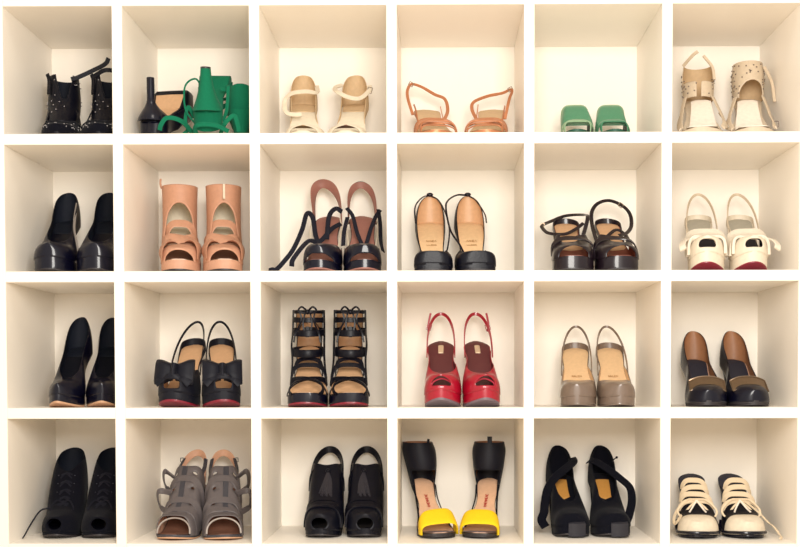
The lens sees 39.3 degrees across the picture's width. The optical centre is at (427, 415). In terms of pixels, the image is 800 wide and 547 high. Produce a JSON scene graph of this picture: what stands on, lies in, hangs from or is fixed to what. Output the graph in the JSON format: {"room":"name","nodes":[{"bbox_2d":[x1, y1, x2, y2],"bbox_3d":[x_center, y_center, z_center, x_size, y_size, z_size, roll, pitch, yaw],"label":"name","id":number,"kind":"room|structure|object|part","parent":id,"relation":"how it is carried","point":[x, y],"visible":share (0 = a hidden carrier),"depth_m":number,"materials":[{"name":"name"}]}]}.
{"room":"walk-in closet","nodes":[
{"label":"walk-in closet","id":0,"kind":"room"},
{"bbox_3d":[-0.062,0.441,0.902,5.000,0.080,3.804,0,2,1],"label":"floor","id":1,"kind":"structure","parent":0,"visible":0},
{"bbox_2d":[0,0,799,546],"bbox_3d":[-0.078,-0.272,2.537,1.799,1.250,0.312,0,2,1],"label":"shelving unit","id":2,"kind":"object","parent":1,"relation":"on","point":[554,55],"visible":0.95,"depth_m":2.56,"materials":[{"name":"white wood"}]},
{"bbox_2d":[22,447,87,538],"bbox_3d":[-0.828,0.174,2.564,0.109,0.192,0.215,0,2,10],"label":"shoe","id":3,"kind":"object","parent":2,"relation":"on","point":[68,493],"visible":0.98,"depth_m":2.55,"materials":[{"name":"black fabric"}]},
{"bbox_2d":[34,193,80,270],"bbox_3d":[-0.823,-0.416,2.524,0.090,0.207,0.210,0,2,-4],"label":"pump","id":4,"kind":"object","parent":2,"relation":"on","point":[58,250],"visible":0.98,"depth_m":2.50,"materials":[{"name":"black leather"}]},
{"bbox_2d":[49,317,92,406],"bbox_3d":[-0.801,-0.125,2.527,0.076,0.208,0.210,0,2,-1],"label":"shoe","id":5,"kind":"object","parent":2,"relation":"on","point":[68,387],"visible":1,"depth_m":2.54,"materials":[{"name":"black leather"}]},
{"bbox_2d":[41,57,109,133],"bbox_3d":[-0.818,-0.712,2.510,0.139,0.216,0.187,0,2,19],"label":"boot","id":6,"kind":"object","parent":2,"relation":"on","point":[64,102],"visible":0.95,"depth_m":2.53,"materials":[{"name":"black leather"}]},
{"bbox_2d":[76,193,113,270],"bbox_3d":[-0.735,-0.416,2.521,0.090,0.207,0.211,0,2,-7],"label":"pump","id":7,"kind":"object","parent":2,"relation":"on","point":[96,252],"visible":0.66,"depth_m":2.48,"materials":[{"name":"black leather"}]},
{"bbox_2d":[80,68,112,133],"bbox_3d":[-0.728,-0.696,2.512,0.087,0.184,0.208,0,2,-8],"label":"boot","id":8,"kind":"object","parent":2,"relation":"on","point":[101,120],"visible":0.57,"depth_m":2.52,"materials":[{"name":"black leather"}]},
{"bbox_2d":[81,447,115,536],"bbox_3d":[-0.739,0.174,2.569,0.087,0.192,0.209,0,2,-5],"label":"shoe","id":9,"kind":"object","parent":2,"relation":"on","point":[99,518],"visible":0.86,"depth_m":2.54,"materials":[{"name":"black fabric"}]},
{"bbox_2d":[86,318,114,406],"bbox_3d":[-0.733,-0.125,2.549,0.076,0.208,0.210,0,2,-9],"label":"shoe","id":10,"kind":"object","parent":2,"relation":"on","point":[100,389],"visible":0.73,"depth_m":2.55,"materials":[{"name":"black leather"}]},
{"bbox_2d":[137,77,192,133],"bbox_3d":[-0.589,-0.673,2.522,0.086,0.141,0.198,0,1,10],"label":"sandal","id":11,"kind":"object","parent":2,"relation":"on","point":[160,104],"visible":0.65,"depth_m":2.48,"materials":[{"name":"black leather"}]},
{"bbox_2d":[154,321,205,406],"bbox_3d":[-0.542,-0.120,2.523,0.093,0.199,0.214,0,2,4],"label":"shoe","id":12,"kind":"object","parent":2,"relation":"on","point":[183,389],"visible":1,"depth_m":2.44,"materials":[{"name":"black leather"}]},
{"bbox_2d":[177,338,205,362],"bbox_3d":[-0.543,-0.152,2.592,0.060,0.059,0.061,0,2,4],"label":"shoe insole","id":13,"kind":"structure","parent":12,"relation":"on","point":[193,341],"depth_m":2.62,"materials":[{"name":"beige leather"}]},
{"bbox_2d":[159,179,201,270],"bbox_3d":[-0.555,-0.427,2.516,0.096,0.228,0.213,0,2,-11],"label":"boot","id":14,"kind":"object","parent":2,"relation":"on","point":[180,249],"visible":0.98,"depth_m":2.52,"materials":[{"name":"pink leather"}]},
{"bbox_2d":[156,449,207,538],"bbox_3d":[-0.558,0.176,2.545,0.114,0.188,0.214,0,2,6],"label":"sandal","id":15,"kind":"object","parent":2,"relation":"on","point":[181,518],"visible":0.98,"depth_m":2.52,"materials":[{"name":"grey leather"}]},
{"bbox_2d":[157,66,240,132],"bbox_3d":[-0.501,-0.689,2.502,0.178,0.170,0.191,0,2,-6],"label":"sandal","id":16,"kind":"object","parent":2,"relation":"on","point":[207,111],"visible":0.98,"depth_m":2.43,"materials":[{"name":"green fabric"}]},
{"bbox_2d":[193,100,222,131],"bbox_3d":[-0.482,-0.663,2.466,0.064,0.079,0.063,0,8,-2],"label":"shoe insole","id":17,"kind":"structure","parent":16,"relation":"on","point":[216,116],"depth_m":2.44,"materials":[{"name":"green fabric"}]},
{"bbox_2d":[202,321,242,406],"bbox_3d":[-0.467,-0.120,2.519,0.093,0.199,0.214,0,2,-12],"label":"shoe","id":18,"kind":"object","parent":2,"relation":"on","point":[222,380],"visible":1,"depth_m":2.44,"materials":[{"name":"black leather"}]},
{"bbox_2d":[208,338,234,358],"bbox_3d":[-0.475,-0.152,2.588,0.060,0.059,0.061,0,2,-12],"label":"shoe insole","id":19,"kind":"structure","parent":18,"relation":"on","point":[217,341],"depth_m":2.61,"materials":[{"name":"beige leather"}]},
{"bbox_2d":[202,184,244,270],"bbox_3d":[-0.461,-0.418,2.513,0.097,0.210,0.215,0,2,-11],"label":"boot","id":20,"kind":"object","parent":2,"relation":"on","point":[222,246],"visible":0.98,"depth_m":2.52,"materials":[{"name":"pink leather"}]},
{"bbox_2d":[202,449,251,538],"bbox_3d":[-0.454,0.176,2.543,0.114,0.188,0.214,0,2,-11],"label":"sandal","id":21,"kind":"object","parent":2,"relation":"on","point":[222,515],"visible":1,"depth_m":2.52,"materials":[{"name":"grey leather"}]},
{"bbox_2d":[227,83,248,132],"bbox_3d":[-0.413,-0.674,2.562,0.071,0.136,0.180,0,2,1],"label":"sandal","id":22,"kind":"object","parent":2,"relation":"on","point":[239,93],"visible":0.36,"depth_m":2.49,"materials":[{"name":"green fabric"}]},
{"bbox_2d":[282,75,324,132],"bbox_3d":[-0.278,-0.698,2.515,0.098,0.187,0.210,0,2,-5],"label":"heels","id":23,"kind":"object","parent":2,"relation":"on","point":[303,94],"visible":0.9,"depth_m":2.56,"materials":[{"name":"beige leather"}]},
{"bbox_2d":[290,75,317,123],"bbox_3d":[-0.283,-0.726,2.568,0.065,0.134,0.090,0,2,-5],"label":"shoe insole","id":24,"kind":"structure","parent":23,"relation":"on","point":[302,82],"depth_m":2.61,"materials":[{"name":"beige fabric"}]},
{"bbox_2d":[268,179,342,270],"bbox_3d":[-0.241,-0.432,2.504,0.140,0.238,0.230,1,2,24],"label":"heels","id":25,"kind":"object","parent":2,"relation":"on","point":[325,254],"visible":0.93,"depth_m":2.50,"materials":[{"name":"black leather"}]},
{"bbox_3d":[-0.196,-0.400,2.514,0.008,0.099,0.085,0,2,0],"label":"cord","id":26,"kind":"part","parent":25,"relation":"part of","materials":[{"name":"beige leather"}]},
{"bbox_2d":[287,306,327,406],"bbox_3d":[-0.265,-0.134,2.519,0.091,0.226,0.207,0,2,-2],"label":"sandal","id":27,"kind":"object","parent":2,"relation":"on","point":[308,388],"visible":1,"depth_m":2.52,"materials":[{"name":"black leather"}]},
{"bbox_2d":[296,323,321,359],"bbox_3d":[-0.272,-0.172,2.585,0.060,0.102,0.060,0,2,-2],"label":"shoe insole","id":28,"kind":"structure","parent":27,"relation":"on","point":[301,341],"depth_m":2.61,"materials":[{"name":"leather"}]},
{"bbox_2d":[304,446,344,535],"bbox_3d":[-0.231,0.172,2.574,0.094,0.194,0.211,0,2,3],"label":"bootie","id":29,"kind":"object","parent":2,"relation":"on","point":[324,515],"visible":1,"depth_m":2.55,"materials":[{"name":"black leather"}]},
{"bbox_2d":[329,306,369,406],"bbox_3d":[-0.177,-0.134,2.517,0.093,0.226,0.207,0,2,-5],"label":"sandal","id":30,"kind":"object","parent":2,"relation":"on","point":[349,388],"visible":1,"depth_m":2.52,"materials":[{"name":"black leather"}]},
{"bbox_2d":[337,323,362,359],"bbox_3d":[-0.178,-0.172,2.584,0.060,0.102,0.060,0,2,-5],"label":"shoe insole","id":31,"kind":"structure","parent":30,"relation":"on","point":[342,341],"depth_m":2.61,"materials":[{"name":"leather"}]},
{"bbox_2d":[327,75,372,132],"bbox_3d":[-0.173,-0.698,2.514,0.095,0.187,0.210,0,2,3],"label":"heels","id":32,"kind":"object","parent":2,"relation":"on","point":[354,109],"visible":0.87,"depth_m":2.56,"materials":[{"name":"beige leather"}]},
{"bbox_2d":[337,75,368,123],"bbox_3d":[-0.168,-0.726,2.568,0.065,0.134,0.090,0,2,3],"label":"shoe insole","id":33,"kind":"structure","parent":32,"relation":"on","point":[355,85],"depth_m":2.61,"materials":[{"name":"beige fabric"}]},
{"bbox_2d":[341,181,384,270],"bbox_3d":[-0.147,-0.429,2.517,0.096,0.233,0.213,0,2,-6],"label":"heels","id":34,"kind":"object","parent":2,"relation":"on","point":[362,253],"visible":0.98,"depth_m":2.50,"materials":[{"name":"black leather"}]},
{"bbox_2d":[344,446,383,535],"bbox_3d":[-0.144,0.172,2.574,0.094,0.194,0.211,0,2,-2],"label":"bootie","id":35,"kind":"object","parent":2,"relation":"on","point":[364,506],"visible":1,"depth_m":2.55,"materials":[{"name":"black leather"}]},
{"bbox_2d":[402,439,457,537],"bbox_3d":[0.006,0.161,2.567,0.100,0.215,0.213,0,2,-13],"label":"sandal","id":36,"kind":"object","parent":2,"relation":"on","point":[433,521],"visible":1,"depth_m":2.58,"materials":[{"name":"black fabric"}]},
{"bbox_2d":[406,81,456,132],"bbox_3d":[0.010,-0.688,2.512,0.103,0.166,0.210,0,2,-7],"label":"sandal","id":37,"kind":"object","parent":2,"relation":"on","point":[428,121],"visible":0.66,"depth_m":2.52,"materials":[{"name":"orange leather"}]},
{"bbox_2d":[414,193,452,270],"bbox_3d":[0.013,-0.416,2.518,0.089,0.205,0.215,0,2,-1],"label":"pump","id":38,"kind":"object","parent":2,"relation":"on","point":[429,217],"visible":0.95,"depth_m":2.55,"materials":[{"name":"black leather"}]},
{"bbox_2d":[415,197,444,250],"bbox_3d":[0.007,-0.439,2.567,0.070,0.147,0.105,0,2,-1],"label":"insole","id":39,"kind":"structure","parent":38,"relation":"on","point":[429,210],"depth_m":2.61,"materials":[{"name":"brown leather"}]},
{"bbox_2d":[424,312,461,406],"bbox_3d":[0.035,-0.131,2.519,0.085,0.218,0.211,0,2,1],"label":"shoe","id":40,"kind":"object","parent":2,"relation":"on","point":[442,386],"visible":1,"depth_m":2.49,"materials":[{"name":"red leather"}]},
{"bbox_2d":[445,192,495,270],"bbox_3d":[0.093,-0.416,2.515,0.100,0.205,0.216,0,2,-5],"label":"pump","id":41,"kind":"object","parent":2,"relation":"on","point":[469,228],"visible":0.94,"depth_m":2.55,"materials":[{"name":"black leather"}]},
{"bbox_2d":[454,196,484,249],"bbox_3d":[0.099,-0.439,2.566,0.070,0.147,0.105,0,2,-5],"label":"insole","id":42,"kind":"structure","parent":41,"relation":"on","point":[467,209],"depth_m":2.61,"materials":[{"name":"brown leather"}]},
{"bbox_2d":[462,312,499,406],"bbox_3d":[0.116,-0.131,2.517,0.085,0.218,0.211,0,2,-4],"label":"shoe","id":43,"kind":"object","parent":2,"relation":"on","point":[480,383],"visible":1,"depth_m":2.48,"materials":[{"name":"red leather"}]},
{"bbox_2d":[459,436,505,537],"bbox_3d":[0.128,0.159,2.568,0.092,0.220,0.214,0,2,9],"label":"sandal","id":44,"kind":"object","parent":2,"relation":"on","point":[488,456],"visible":1,"depth_m":2.58,"materials":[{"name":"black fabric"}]},
{"bbox_2d":[464,86,513,131],"bbox_3d":[0.139,-0.681,2.511,0.104,0.153,0.210,0,2,7],"label":"sandal","id":45,"kind":"object","parent":2,"relation":"on","point":[492,120],"visible":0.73,"depth_m":2.51,"materials":[{"name":"orange leather"}]},
{"bbox_2d":[537,445,589,536],"bbox_3d":[0.307,0.171,2.575,0.115,0.195,0.217,0,2,-3],"label":"shoe","id":46,"kind":"object","parent":2,"relation":"on","point":[569,517],"visible":1,"depth_m":2.56,"materials":[{"name":"black fabric"}]},
{"bbox_3d":[0.332,0.248,2.482,0.038,0.037,0.024,0,2,-3],"label":"toe plate","id":47,"kind":"part","parent":46,"relation":"part of","materials":[{"name":"grey leather"}]},
{"bbox_2d":[540,213,595,269],"bbox_3d":[0.313,-0.390,2.504,0.114,0.152,0.201,0,2,1],"label":"sandal","id":48,"kind":"object","parent":2,"relation":"on","point":[570,250],"visible":0.99,"depth_m":2.47,"materials":[{"name":"black leather"}]},
{"bbox_2d":[552,218,579,234],"bbox_3d":[0.319,-0.420,2.554,0.064,0.073,0.086,0,2,1],"label":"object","id":49,"kind":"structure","parent":48,"relation":"on","point":[564,220],"depth_m":2.59,"materials":[{"name":"beige leather"}]},
{"bbox_2d":[561,105,594,131],"bbox_3d":[0.336,-0.655,2.522,0.075,0.098,0.215,0,2,4],"label":"satin mule","id":50,"kind":"object","parent":2,"relation":"on","point":[571,115],"visible":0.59,"depth_m":2.49,"materials":[{"name":"green fabric"}]},
{"bbox_2d":[560,325,596,406],"bbox_3d":[0.340,-0.115,2.520,0.083,0.187,0.211,0,2,7],"label":"shoe","id":51,"kind":"object","parent":2,"relation":"on","point":[578,386],"visible":1,"depth_m":2.52,"materials":[{"name":"beige leather"}]},
{"bbox_2d":[561,342,588,363],"bbox_3d":[0.343,-0.143,2.588,0.064,0.055,0.061,0,2,7],"label":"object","id":52,"kind":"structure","parent":51,"relation":"on","point":[574,344],"depth_m":2.61,"materials":[{"name":"beige leather"}]},
{"bbox_2d":[586,445,635,536],"bbox_3d":[0.424,0.171,2.576,0.113,0.194,0.217,0,2,-2],"label":"shoe","id":53,"kind":"object","parent":2,"relation":"on","point":[608,516],"visible":1,"depth_m":2.57,"materials":[{"name":"black fabric"}]},
{"bbox_3d":[0.426,0.248,2.481,0.038,0.037,0.024,0,2,-2],"label":"toe plate","id":54,"kind":"part","parent":53,"relation":"part of","materials":[{"name":"grey leather"}]},
{"bbox_2d":[595,105,629,131],"bbox_3d":[0.411,-0.655,2.522,0.075,0.098,0.215,0,2,4],"label":"satin mule","id":55,"kind":"object","parent":2,"relation":"on","point":[607,115],"visible":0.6,"depth_m":2.48,"materials":[{"name":"green fabric"}]},
{"bbox_2d":[589,199,638,269],"bbox_3d":[0.417,-0.407,2.502,0.102,0.187,0.200,0,2,5],"label":"sandal","id":56,"kind":"object","parent":2,"relation":"on","point":[611,251],"visible":0.97,"depth_m":2.46,"materials":[{"name":"black leather"}]},
{"bbox_2d":[594,218,623,241],"bbox_3d":[0.414,-0.420,2.553,0.064,0.073,0.086,0,2,-2],"label":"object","id":57,"kind":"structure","parent":56,"relation":"on","point":[604,220],"depth_m":2.59,"materials":[{"name":"beige leather"}]},
{"bbox_2d":[596,325,634,405],"bbox_3d":[0.417,-0.116,2.520,0.083,0.187,0.211,0,2,0],"label":"shoe","id":58,"kind":"object","parent":2,"relation":"on","point":[615,387],"visible":1,"depth_m":2.52,"materials":[{"name":"beige leather"}]},
{"bbox_2d":[672,473,720,537],"bbox_3d":[0.612,0.204,2.555,0.105,0.129,0.220,0,2,9],"label":"shoe","id":59,"kind":"object","parent":2,"relation":"on","point":[696,515],"visible":1,"depth_m":2.52,"materials":[{"name":"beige leather"}]},
{"bbox_2d":[677,50,727,131],"bbox_3d":[0.613,-0.715,2.501,0.110,0.220,0.215,0,2,11],"label":"sandal","id":60,"kind":"object","parent":2,"relation":"on","point":[697,86],"visible":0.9,"depth_m":2.52,"materials":[{"name":"beige leather"}]},
{"bbox_2d":[680,331,726,405],"bbox_3d":[0.623,-0.110,2.534,0.091,0.174,0.222,0,2,4],"label":"shoe","id":61,"kind":"object","parent":2,"relation":"on","point":[703,387],"visible":1,"depth_m":2.52,"materials":[{"name":"black leather"}]},
{"bbox_3d":[0.618,-0.070,2.469,0.079,0.034,0.028,0,2,4],"label":"metal plate","id":62,"kind":"part","parent":61,"relation":"part of","materials":[{"name":"brown metal"}]},
{"bbox_2d":[679,193,727,269],"bbox_3d":[0.611,-0.414,2.505,0.108,0.201,0.210,0,2,8],"label":"shoe","id":63,"kind":"object","parent":2,"relation":"on","point":[704,249],"visible":0.96,"depth_m":2.43,"materials":[{"name":"beige leather"}]},
{"bbox_2d":[684,215,714,241],"bbox_3d":[0.622,-0.427,2.558,0.062,0.078,0.090,0,2,7],"label":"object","id":64,"kind":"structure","parent":63,"relation":"on","point":[703,217],"depth_m":2.59,"materials":[{"name":"beige leather"}]},
{"bbox_2d":[719,331,769,405],"bbox_3d":[0.710,-0.110,2.533,0.091,0.174,0.222,0,2,0],"label":"shoe","id":65,"kind":"object","parent":2,"relation":"on","point":[743,387],"visible":0.97,"depth_m":2.52,"materials":[{"name":"black leather"}]},
{"bbox_3d":[0.710,-0.070,2.468,0.079,0.034,0.028,0,2,0],"label":"metal plate","id":66,"kind":"part","parent":65,"relation":"part of","materials":[{"name":"brown metal"}]},
{"bbox_2d":[718,473,782,539],"bbox_3d":[0.720,0.204,2.548,0.122,0.129,0.235,0,2,1],"label":"shoe","id":67,"kind":"object","parent":2,"relation":"on","point":[740,517],"visible":1,"depth_m":2.52,"materials":[{"name":"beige leather"}]},
{"bbox_2d":[726,60,778,131],"bbox_3d":[0.729,-0.704,2.499,0.116,0.197,0.213,1,2,20],"label":"sandal","id":68,"kind":"object","parent":2,"relation":"on","point":[747,78],"visible":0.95,"depth_m":2.52,"materials":[{"name":"beige leather"}]},
{"bbox_2d":[726,193,780,269],"bbox_3d":[0.717,-0.414,2.503,0.108,0.201,0.210,0,2,5],"label":"shoe","id":69,"kind":"object","parent":2,"relation":"on","point":[744,253],"visible":0.97,"depth_m":2.43,"materials":[{"name":"beige leather"}]},
{"bbox_2d":[726,215,756,241],"bbox_3d":[0.718,-0.427,2.558,0.062,0.078,0.090,0,2,5],"label":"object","id":70,"kind":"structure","parent":69,"relation":"on","point":[744,217],"depth_m":2.59,"materials":[{"name":"beige leather"}]}
]}

